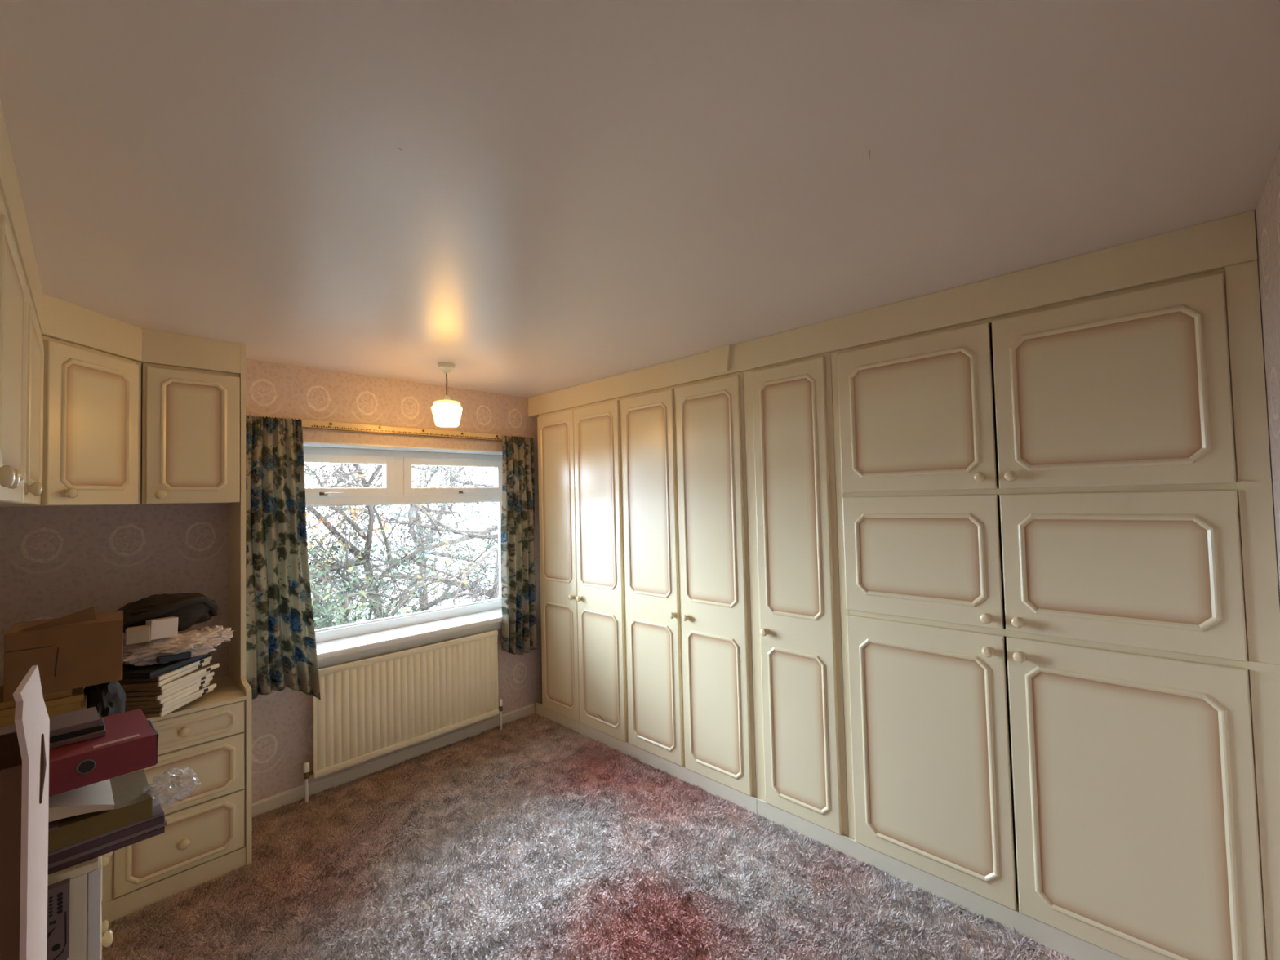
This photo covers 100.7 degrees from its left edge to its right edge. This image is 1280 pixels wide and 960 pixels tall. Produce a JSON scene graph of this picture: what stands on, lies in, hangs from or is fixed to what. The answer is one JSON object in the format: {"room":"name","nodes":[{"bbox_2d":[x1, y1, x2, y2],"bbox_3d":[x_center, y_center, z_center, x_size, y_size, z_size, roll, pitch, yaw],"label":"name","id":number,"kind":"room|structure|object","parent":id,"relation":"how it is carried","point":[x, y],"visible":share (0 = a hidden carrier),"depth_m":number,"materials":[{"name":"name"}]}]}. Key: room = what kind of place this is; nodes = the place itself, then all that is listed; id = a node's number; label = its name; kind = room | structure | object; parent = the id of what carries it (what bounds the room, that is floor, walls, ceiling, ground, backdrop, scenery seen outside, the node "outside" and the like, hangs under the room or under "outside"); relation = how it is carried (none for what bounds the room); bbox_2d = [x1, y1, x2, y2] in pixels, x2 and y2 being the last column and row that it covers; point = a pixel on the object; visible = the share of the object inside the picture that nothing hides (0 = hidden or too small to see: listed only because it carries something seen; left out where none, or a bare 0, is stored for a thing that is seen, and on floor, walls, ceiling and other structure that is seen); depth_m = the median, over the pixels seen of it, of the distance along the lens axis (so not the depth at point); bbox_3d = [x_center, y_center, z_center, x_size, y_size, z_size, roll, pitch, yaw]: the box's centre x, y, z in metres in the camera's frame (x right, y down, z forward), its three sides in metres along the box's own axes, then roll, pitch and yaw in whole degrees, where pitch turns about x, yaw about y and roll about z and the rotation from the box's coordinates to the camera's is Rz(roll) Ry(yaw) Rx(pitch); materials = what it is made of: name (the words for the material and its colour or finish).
{"room":"bedroom","nodes":[
{"label":"bedroom","id":0,"kind":"room"},
{"bbox_2d":[0,333,542,802],"bbox_3d":[-1.695,0.565,3.389,0.310,2.400,3.592,-3,-3,44],"label":"wall","id":1,"kind":"structure","parent":0,"point":[56,562],"depth_m":2.74,"materials":[{"name":"paper"}]},
{"bbox_2d":[0,334,141,506],"bbox_3d":[-2.365,-0.206,2.090,0.592,0.618,0.580,-3,-3,44],"label":"upper cabinet","id":2,"kind":"object","parent":1,"relation":"attached to","point":[92,397],"visible":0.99,"depth_m":2.07,"materials":[{"name":"beige paint"}]},
{"bbox_2d":[138,362,239,504],"bbox_3d":[-2.132,-0.198,2.514,0.340,0.618,0.342,-3,-3,44],"label":"upper cabinet","id":3,"kind":"object","parent":1,"relation":"attached to","point":[190,437],"visible":0.99,"depth_m":2.41,"materials":[{"name":"beige paint"}]},
{"bbox_2d":[247,415,531,441],"bbox_3d":[-1.462,-0.309,3.424,0.048,0.048,1.780,-3,-3,44],"label":"track","id":4,"kind":"object","parent":1,"relation":"attached to","point":[306,424],"visible":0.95,"depth_m":3.32,"materials":[{"name":"gold metal"}]},
{"bbox_2d":[245,414,320,699],"bbox_3d":[-1.903,0.426,2.813,0.101,1.534,0.338,-3,-3,44],"label":"curtain","id":5,"kind":"object","parent":4,"relation":"hanging from","point":[281,648],"visible":0.94,"depth_m":2.81,"materials":[{"name":"fabric"}]},
{"bbox_2d":[500,435,537,655],"bbox_3d":[-0.886,0.469,3.890,0.080,1.596,0.301,-3,-3,44],"label":"curtain","id":6,"kind":"object","parent":4,"relation":"hanging from","point":[519,620],"visible":1,"depth_m":3.88,"materials":[{"name":"fabric"}]},
{"bbox_2d":[251,703,534,817],"bbox_3d":[-1.434,1.722,3.357,0.016,0.072,1.821,-3,-3,44],"label":"baseboard","id":7,"kind":"structure","parent":1,"relation":"attached to","point":[293,795],"depth_m":3.21,"materials":[{"name":"beige paint"}]},
{"bbox_2d":[302,440,502,455],"bbox_3d":[-1.571,0.386,3.506,0.281,1.195,1.744,-3,-3,44],"label":"trim","id":8,"kind":"structure","parent":1,"relation":"attached to","point":[305,443],"depth_m":3.44,"materials":[{"name":"white paint"}]},
{"bbox_2d":[302,630,502,803],"bbox_3d":[-1.416,1.405,3.334,0.097,0.703,1.226,-3,-3,44],"label":"radiator","id":9,"kind":"object","parent":1,"relation":"attached to","point":[371,708],"visible":0.98,"depth_m":3.23,"materials":[{"name":"metal"}]},
{"bbox_2d":[303,446,502,669],"bbox_3d":[-1.556,0.435,3.485,0.348,1.279,1.790,-3,-3,44],"label":"window","id":10,"kind":"structure","parent":1,"relation":"in","point":[354,642],"depth_m":3.52,"materials":[{"name":"white plastic"}]},
{"bbox_2d":[102,712,1075,959],"bbox_3d":[-0.202,1.681,1.934,3.805,0.001,3.592,-3,-3,44],"label":"floor","id":11,"kind":"structure","parent":0,"point":[1046,953],"depth_m":2.17,"materials":[{"name":"carpet"}]},
{"bbox_2d":[0,665,49,959],"bbox_3d":[-0.905,0.935,0.557,0.550,1.436,0.364,-3,-3,44],"label":"carton","id":12,"kind":"object","parent":11,"relation":"on","point":[24,752],"visible":1,"depth_m":0.59,"materials":[{"name":"white cardboard"}]},
{"bbox_2d":[66,851,113,959],"bbox_3d":[-1.856,1.340,1.518,1.105,0.736,0.482,-3,-3,44],"label":"drawer cabinet","id":13,"kind":"object","parent":11,"relation":"on","point":[86,926],"visible":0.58,"depth_m":1.28,"materials":[{"name":"beige paint"}]},
{"bbox_2d":[46,877,70,959],"bbox_3d":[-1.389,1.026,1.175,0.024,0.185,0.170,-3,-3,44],"label":"computer tower","id":14,"kind":"object","parent":13,"relation":"attached to","point":[58,893],"visible":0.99,"depth_m":1.22,"materials":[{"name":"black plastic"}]},
{"bbox_2d":[48,892,66,959],"bbox_3d":[-1.335,1.026,1.215,0.003,0.153,0.030,-3,-3,44],"label":"panel","id":15,"kind":"object","parent":14,"relation":"attached to","point":[57,901],"depth_m":1.22,"materials":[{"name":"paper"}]},
{"bbox_2d":[47,675,246,885],"bbox_3d":[-1.871,0.973,1.843,1.548,0.018,0.928,-3,-3,44],"label":"countertop","id":16,"kind":"structure","parent":13,"relation":"on","point":[226,691],"depth_m":2.32,"materials":[{"name":"beige paint"}]},
{"bbox_2d":[83,680,125,717],"bbox_3d":[-1.940,0.835,1.912,0.219,0.264,0.127,-3,-3,44],"label":"pouch","id":17,"kind":"object","parent":16,"relation":"on","point":[108,699],"visible":0.36,"depth_m":1.87,"materials":[{"name":"black plastic"}]},
{"bbox_2d":[48,826,164,875],"bbox_3d":[-1.454,0.930,1.358,0.230,0.014,0.330,-3,-3,42],"label":"booklet","id":18,"kind":"object","parent":16,"relation":"on","point":[154,833],"visible":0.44,"depth_m":1.32,"materials":[{"name":"paper"}]},
{"bbox_2d":[48,818,166,868],"bbox_3d":[-1.454,0.917,1.358,0.230,0.010,0.335,-3,-2,41],"label":"booklet","id":19,"kind":"object","parent":18,"relation":"on","point":[140,833],"visible":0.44,"depth_m":1.32,"materials":[{"name":"paper"}]},
{"bbox_2d":[48,786,164,863],"bbox_3d":[-1.453,0.902,1.360,0.230,0.018,0.325,-3,-3,41],"label":"booklet","id":20,"kind":"object","parent":19,"relation":"on","point":[161,820],"visible":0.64,"depth_m":1.32,"materials":[{"name":"paper"}]},
{"bbox_2d":[48,783,164,856],"bbox_3d":[-1.453,0.889,1.359,0.230,0.008,0.320,-3,-2,40],"label":"booklet","id":21,"kind":"object","parent":20,"relation":"on","point":[157,810],"visible":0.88,"depth_m":1.36,"materials":[{"name":"paper"}]},
{"bbox_2d":[48,768,152,852],"bbox_3d":[-1.463,0.859,1.349,0.230,0.050,0.310,-3,-3,43],"label":"folder","id":22,"kind":"object","parent":21,"relation":"on","point":[131,794],"visible":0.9,"depth_m":1.34,"materials":[{"name":"brown cardboard"}]},
{"bbox_2d":[48,819,58,831],"bbox_3d":[-1.520,0.823,1.291,0.240,0.020,0.140,-3,-3,42],"label":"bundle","id":23,"kind":"object","parent":22,"relation":"on","point":[52,825],"visible":0.06,"depth_m":1.26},
{"bbox_2d":[48,778,114,822],"bbox_3d":[-1.488,0.794,1.327,0.240,0.074,0.235,-3,-3,42],"label":"bundle","id":24,"kind":"object","parent":22,"relation":"on","point":[96,797],"visible":0.34,"depth_m":1.31,"materials":[{"name":"white paper"}]},
{"bbox_2d":[48,708,158,796],"bbox_3d":[-1.483,0.714,1.370,0.288,0.081,0.322,-3,-2,41],"label":"file","id":25,"kind":"object","parent":24,"relation":"on","point":[129,744],"visible":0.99,"depth_m":1.34,"materials":[{"name":"red cardboard"}]},
{"bbox_2d":[48,716,106,749],"bbox_3d":[-1.532,0.668,1.362,0.140,0.012,0.220,-3,-3,42],"label":"wallet","id":26,"kind":"object","parent":25,"relation":"on","point":[100,733],"visible":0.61,"depth_m":1.36,"materials":[{"name":"brown leather"}]},
{"bbox_2d":[48,712,104,742],"bbox_3d":[-1.539,0.656,1.367,0.140,0.012,0.215,-3,-3,41],"label":"wallet","id":27,"kind":"object","parent":26,"relation":"on","point":[101,726],"visible":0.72,"depth_m":1.37,"materials":[{"name":"black leather"}]},
{"bbox_2d":[0,706,100,737],"bbox_3d":[-1.543,0.641,1.370,0.140,0.016,0.200,-3,-2,41],"label":"wallet","id":28,"kind":"object","parent":27,"relation":"on","point":[74,721],"visible":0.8,"depth_m":1.39,"materials":[{"name":"brown leather"}]},
{"bbox_3d":[-2.146,0.971,2.286,0.200,0.026,0.200,-2,-2,10],"label":"folder","id":29,"kind":"object","parent":16,"relation":"on","visible":0},
{"bbox_2d":[142,688,213,717],"bbox_3d":[-2.026,0.944,2.252,0.214,0.017,0.303,-1,-2,-6],"label":"binder","id":30,"kind":"object","parent":29,"relation":"on","point":[149,714],"visible":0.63,"depth_m":2.16,"materials":[{"name":"black plastic"}]},
{"bbox_2d":[124,683,216,712],"bbox_3d":[-2.017,0.926,2.256,0.214,0.017,0.284,-1,-2,-2],"label":"binder","id":31,"kind":"object","parent":30,"relation":"on","point":[212,686],"visible":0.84,"depth_m":2.21,"materials":[{"name":"black plastic"}]},
{"bbox_2d":[124,681,209,709],"bbox_3d":[-2.021,0.908,2.239,0.214,0.017,0.270,-1,-2,-7],"label":"binder","id":32,"kind":"object","parent":31,"relation":"on","point":[177,698],"visible":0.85,"depth_m":2.14,"materials":[{"name":"black plastic"}]},
{"bbox_2d":[125,675,213,706],"bbox_3d":[-2.019,0.890,2.241,0.214,0.017,0.288,-1,-2,-5],"label":"binder","id":33,"kind":"object","parent":32,"relation":"on","point":[166,699],"visible":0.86,"depth_m":2.15,"materials":[{"name":"black plastic"}]},
{"bbox_2d":[125,671,213,701],"bbox_3d":[-2.022,0.872,2.244,0.214,0.017,0.302,-1,-2,-3],"label":"binder","id":34,"kind":"object","parent":33,"relation":"on","point":[155,697],"visible":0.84,"depth_m":2.13,"materials":[{"name":"black plastic"}]},
{"bbox_2d":[124,671,209,697],"bbox_3d":[-2.018,0.854,2.233,0.212,0.017,0.271,-1,-2,-6],"label":"binder","id":35,"kind":"object","parent":34,"relation":"on","point":[173,687],"visible":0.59,"depth_m":2.11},
{"bbox_2d":[123,662,219,691],"bbox_3d":[-2.009,0.837,2.255,0.214,0.017,0.300,-1,-2,-2],"label":"binder","id":36,"kind":"object","parent":35,"relation":"on","point":[208,667],"visible":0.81,"depth_m":2.20,"materials":[{"name":"black plastic"}]},
{"bbox_2d":[119,660,209,688],"bbox_3d":[-2.030,0.819,2.240,0.214,0.017,0.300,-1,-2,-7],"label":"binder","id":37,"kind":"object","parent":36,"relation":"on","point":[150,683],"visible":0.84,"depth_m":2.12,"materials":[{"name":"black plastic"}]},
{"bbox_2d":[117,656,212,682],"bbox_3d":[-2.034,0.802,2.253,0.214,0.017,0.292,-1,-2,-5],"label":"binder","id":38,"kind":"object","parent":37,"relation":"on","point":[168,674],"visible":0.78,"depth_m":2.17,"materials":[{"name":"black plastic"}]},
{"bbox_2d":[122,652,212,679],"bbox_3d":[-2.047,0.779,2.240,0.235,0.026,0.310,-1,-2,-1],"label":"folder","id":39,"kind":"object","parent":38,"relation":"on","point":[130,672],"visible":0.36,"depth_m":2.15,"materials":[{"name":"black plastic"}]},
{"bbox_2d":[122,625,235,666],"bbox_3d":[-1.994,0.710,2.281,0.282,0.111,0.417,-3,-3,44],"label":"bag","id":40,"kind":"object","parent":39,"relation":"on","point":[192,643],"visible":0.93,"depth_m":2.21,"materials":[{"name":"beige plastic"}]},
{"bbox_2d":[125,625,150,644],"bbox_3d":[-2.039,0.629,2.158,0.072,0.062,0.050,-2,-1,-37],"label":"box","id":41,"kind":"object","parent":40,"relation":"on","point":[136,634],"visible":0.8,"depth_m":2.14,"materials":[{"name":"beige cardboard"}]},
{"bbox_2d":[145,616,177,639],"bbox_3d":[-1.998,0.618,2.216,0.050,0.081,0.093,-2,-2,27],"label":"box","id":42,"kind":"object","parent":40,"relation":"on","point":[165,627],"visible":0.89,"depth_m":2.20,"materials":[{"name":"white cardboard"}]},
{"bbox_2d":[116,592,217,632],"bbox_3d":[-2.070,0.581,2.321,0.247,0.165,0.357,-3,-3,44],"label":"holdall","id":43,"kind":"object","parent":40,"relation":"on","point":[191,609],"visible":0.71,"depth_m":2.29,"materials":[{"name":"black fabric"}]},
{"bbox_2d":[155,650,191,663],"bbox_3d":[-1.931,0.733,2.197,0.040,0.024,0.105,-3,-2,31],"label":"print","id":44,"kind":"object","parent":40,"relation":"attached to","point":[162,657],"depth_m":2.18},
{"bbox_3d":[-2.023,0.953,1.727,0.250,0.020,0.263,-3,-3,43],"label":"manila folder","id":45,"kind":"object","parent":16,"relation":"on","visible":0},
{"bbox_3d":[-2.016,0.931,1.719,0.250,0.020,0.279,-3,-3,45],"label":"manila folder","id":46,"kind":"object","parent":45,"relation":"on","visible":0},
{"bbox_3d":[-2.029,0.910,1.710,0.250,0.020,0.262,-3,-3,44],"label":"manila folder","id":47,"kind":"object","parent":46,"relation":"on","visible":0},
{"bbox_3d":[-2.020,0.889,1.718,0.250,0.020,0.258,-3,-3,44],"label":"manila folder","id":48,"kind":"object","parent":47,"relation":"on","visible":0},
{"bbox_3d":[-2.018,0.867,1.723,0.250,0.020,0.278,-3,-3,44],"label":"manila folder","id":49,"kind":"object","parent":48,"relation":"on","visible":0},
{"bbox_3d":[-2.031,0.847,1.726,0.275,0.020,0.250,0,-3,-45],"label":"manila folder","id":50,"kind":"object","parent":49,"relation":"on","visible":0},
{"bbox_3d":[-2.012,0.825,1.725,0.250,0.020,0.276,-3,-3,43],"label":"manila folder","id":51,"kind":"object","parent":50,"relation":"on","visible":0},
{"bbox_3d":[-2.014,0.804,1.718,0.267,0.021,0.250,0,-3,-45],"label":"manila folder","id":52,"kind":"object","parent":51,"relation":"on","visible":0},
{"bbox_3d":[-2.019,0.783,1.725,0.250,0.021,0.262,-3,-3,43],"label":"manila folder","id":53,"kind":"object","parent":52,"relation":"on","visible":0},
{"bbox_2d":[0,694,86,727],"bbox_3d":[-2.012,0.762,1.734,0.250,0.020,0.280,-3,-3,44],"label":"manila folder","id":54,"kind":"object","parent":53,"relation":"on","point":[83,703],"visible":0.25,"depth_m":1.72,"materials":[{"name":"brown cardboard"}]},
{"bbox_2d":[0,701,79,724],"bbox_3d":[-2.018,0.740,1.726,0.250,0.020,0.271,-3,-3,43],"label":"manila folder","id":55,"kind":"object","parent":54,"relation":"on","point":[6,719],"visible":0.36,"depth_m":1.70,"materials":[{"name":"brown cardboard"}]},
{"bbox_2d":[0,687,84,717],"bbox_3d":[-2.016,0.719,1.729,0.250,0.020,0.277,-3,-3,43],"label":"manila folder","id":56,"kind":"object","parent":55,"relation":"on","point":[77,694],"visible":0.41,"depth_m":1.71,"materials":[{"name":"brown cardboard"}]},
{"bbox_2d":[0,685,71,709],"bbox_3d":[-2.037,0.698,1.724,0.250,0.020,0.260,-3,-3,43],"label":"manila folder","id":57,"kind":"object","parent":56,"relation":"on","point":[3,704],"visible":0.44,"depth_m":1.70,"materials":[{"name":"brown cardboard"}]},
{"bbox_2d":[3,606,123,701],"bbox_3d":[-1.945,0.558,1.807,0.262,0.257,0.242,0,-3,-44],"label":"cardboard box","id":58,"kind":"object","parent":57,"relation":"on","point":[82,648],"visible":1,"depth_m":1.73,"materials":[{"name":"brown cardboard"}]},
{"bbox_2d":[101,700,245,922],"bbox_3d":[-2.097,1.374,2.362,0.469,0.736,0.492,-3,-3,44],"label":"drawer unit","id":59,"kind":"object","parent":11,"relation":"on","point":[197,778],"visible":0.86,"depth_m":2.26,"materials":[{"name":"beige paint"}]},
{"bbox_2d":[229,343,252,865],"bbox_3d":[-1.951,0.545,2.586,0.439,2.399,0.020,-3,-3,44],"label":"end panel","id":60,"kind":"object","parent":11,"relation":"on","point":[237,510],"visible":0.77,"depth_m":2.54,"materials":[{"name":"beige paint"}]},
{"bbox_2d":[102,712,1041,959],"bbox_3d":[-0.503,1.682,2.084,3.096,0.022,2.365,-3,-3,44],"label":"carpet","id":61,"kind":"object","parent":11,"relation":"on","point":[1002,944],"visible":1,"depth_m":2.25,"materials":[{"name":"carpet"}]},
{"bbox_2d":[537,397,628,742],"bbox_3d":[-0.235,0.578,3.869,0.900,2.175,0.632,-3,-3,44],"label":"wardrobe","id":62,"kind":"object","parent":11,"relation":"on","point":[583,610],"visible":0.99,"depth_m":3.61,"materials":[{"name":"beige paint"}]},
{"bbox_2d":[535,702,758,814],"bbox_3d":[-0.095,1.686,3.346,1.918,0.078,0.018,-3,-3,44],"label":"board","id":63,"kind":"object","parent":11,"relation":"on","point":[715,788],"visible":1,"depth_m":3.14,"materials":[{"name":"laminate"}]},
{"bbox_2d":[620,371,756,796],"bbox_3d":[0.418,0.540,3.237,0.916,2.175,0.632,-3,-3,44],"label":"wardrobe","id":64,"kind":"object","parent":11,"relation":"on","point":[689,637],"visible":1,"depth_m":2.97,"materials":[{"name":"beige paint"}]},
{"bbox_2d":[742,352,848,835],"bbox_3d":[0.917,0.512,2.754,0.470,2.175,0.632,-3,-3,44],"label":"wardrobe","id":65,"kind":"object","parent":11,"relation":"on","point":[797,656],"visible":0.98,"depth_m":2.52,"materials":[{"name":"beige paint"}]},
{"bbox_2d":[756,797,1128,959],"bbox_3d":[1.222,1.611,2.072,1.742,0.078,0.018,-3,-3,44],"label":"board","id":66,"kind":"object","parent":11,"relation":"on","point":[1069,945],"visible":1,"depth_m":2.08,"materials":[{"name":"laminate"}]},
{"bbox_2d":[831,260,1279,959],"bbox_3d":[1.548,0.476,2.144,1.281,2.175,0.632,-3,-3,44],"label":"tall cabinet","id":67,"kind":"object","parent":11,"relation":"on","point":[1060,608],"visible":1,"depth_m":1.81,"materials":[{"name":"beige paint"}]},
{"bbox_2d":[0,0,1279,397],"bbox_3d":[-0.371,-0.759,2.119,4.105,0.103,3.592,-3,-3,44],"label":"ceiling","id":68,"kind":"structure","parent":0,"point":[531,198],"depth_m":1.23,"materials":[{"name":"paint"}]},
{"bbox_2d":[0,99,240,373],"bbox_3d":[-1.553,-0.632,1.401,0.544,0.144,2.397,0,-2,-31],"label":"board","id":69,"kind":"object","parent":68,"relation":"attached to","point":[58,318],"visible":0.95,"depth_m":2.09,"materials":[{"name":"beige paint"}]},
{"bbox_2d":[431,362,462,426],"bbox_3d":[-1.102,-0.484,3.026,0.166,0.356,0.166,-3,-3,44],"label":"pendant lamp","id":70,"kind":"object","parent":68,"relation":"hanging from","point":[446,412],"visible":1,"depth_m":2.97,"materials":[{"name":"white glass"}]},
{"bbox_2d":[528,209,1257,417],"bbox_3d":[0.661,-0.634,3.021,3.682,0.144,0.620,-3,-3,44],"label":"board","id":71,"kind":"object","parent":68,"relation":"attached to","point":[1220,243],"visible":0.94,"depth_m":2.03,"materials":[{"name":"beige paint"}]},
{"bbox_2d":[1254,144,1279,607],"bbox_3d":[1.098,0.407,0.687,0.100,2.400,3.392,-3,-3,44],"label":"wall","id":72,"kind":"structure","parent":0,"point":[1267,212],"depth_m":1.43,"materials":[{"name":"beige paint"}]},
{"bbox_3d":[-1.439,0.471,0.712,3.785,2.400,0.100,-3,-3,44],"label":"wall","id":73,"kind":"structure","parent":0,"visible":0},
{"bbox_2d":[0,190,27,503],"bbox_3d":[-1.505,-0.260,1.091,0.656,0.618,0.340,-3,-3,44],"label":"upper cabinet","id":74,"kind":"object","parent":73,"relation":"attached to","point":[13,288],"visible":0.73,"depth_m":1.18,"materials":[{"name":"beige paint"}]},
{"bbox_2d":[0,465,15,487],"bbox_3d":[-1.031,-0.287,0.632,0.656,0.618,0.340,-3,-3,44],"label":"knob","id":75,"kind":"object","parent":74,"relation":"attached to","point":[7,473],"visible":1,"depth_m":0.93,"materials":[{"name":"beige paint"}]},
{"bbox_2d":[0,282,44,506],"bbox_3d":[-1.986,-0.233,1.556,0.676,0.618,0.340,-3,-3,44],"label":"upper cabinet","id":76,"kind":"object","parent":73,"relation":"attached to","point":[33,480],"visible":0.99,"depth_m":1.61,"materials":[{"name":"beige paint"}]},
{"label":"outside","id":77,"kind":"structure","parent":0,"visible":0},
{"bbox_2d":[308,537,499,622],"bbox_3d":[-19.470,5.620,25.751,55.800,0.150,70.000,-3,-3,44],"label":"garden","id":78,"kind":"object","parent":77,"point":[474,540],"depth_m":33.64,"materials":[{"name":"green plant"}]},
{"bbox_2d":[310,579,352,629],"bbox_3d":[-2.878,2.622,4.351,1.240,3.617,1.097,-1,-2,-23],"label":"shrub","id":79,"kind":"object","parent":78,"relation":"on","point":[317,613],"visible":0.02,"depth_m":4.52,"materials":[{"name":"green plant"}]},
{"bbox_2d":[304,462,488,623],"bbox_3d":[-6.137,1.248,8.809,6.047,6.816,5.014,0,-3,-43],"label":"tree","id":80,"kind":"object","parent":78,"relation":"on","point":[332,464],"visible":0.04,"depth_m":9.73,"materials":[{"name":"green plant"}]},
{"bbox_2d":[375,608,421,618],"bbox_3d":[-2.288,2.857,5.089,1.170,3.167,1.342,-3,-3,44],"label":"shrub","id":81,"kind":"object","parent":78,"relation":"on","point":[420,609],"visible":0.02,"depth_m":5.21,"materials":[{"name":"green plant"}]},
{"bbox_2d":[304,462,498,625],"bbox_3d":[-2.540,1.106,7.234,4.064,6.831,6.324,-3,-2,37],"label":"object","id":82,"kind":"object","parent":78,"relation":"on","point":[482,535],"visible":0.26,"depth_m":6.55,"materials":[{"name":"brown plant"}]},
{"bbox_2d":[305,466,498,629],"bbox_3d":[-3.930,1.970,4.763,3.584,5.009,4.851,-2,-2,25],"label":"tree","id":83,"kind":"object","parent":78,"relation":"on","point":[373,603],"visible":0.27,"depth_m":5.46,"materials":[{"name":"green plant"}]},
{"bbox_2d":[304,462,499,622],"bbox_3d":[-3.697,1.546,6.618,5.217,5.957,5.763,-3,-3,44],"label":"tree","id":84,"kind":"object","parent":78,"relation":"on","point":[355,526],"visible":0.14,"depth_m":5.73,"materials":[{"name":"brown plant"}]},
{"bbox_2d":[305,463,499,621],"bbox_3d":[-4.983,0.982,10.770,6.356,7.424,6.082,-2,-2,11],"label":"tree","id":85,"kind":"object","parent":78,"relation":"on","point":[411,508],"visible":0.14,"depth_m":10.20,"materials":[{"name":"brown plant"}]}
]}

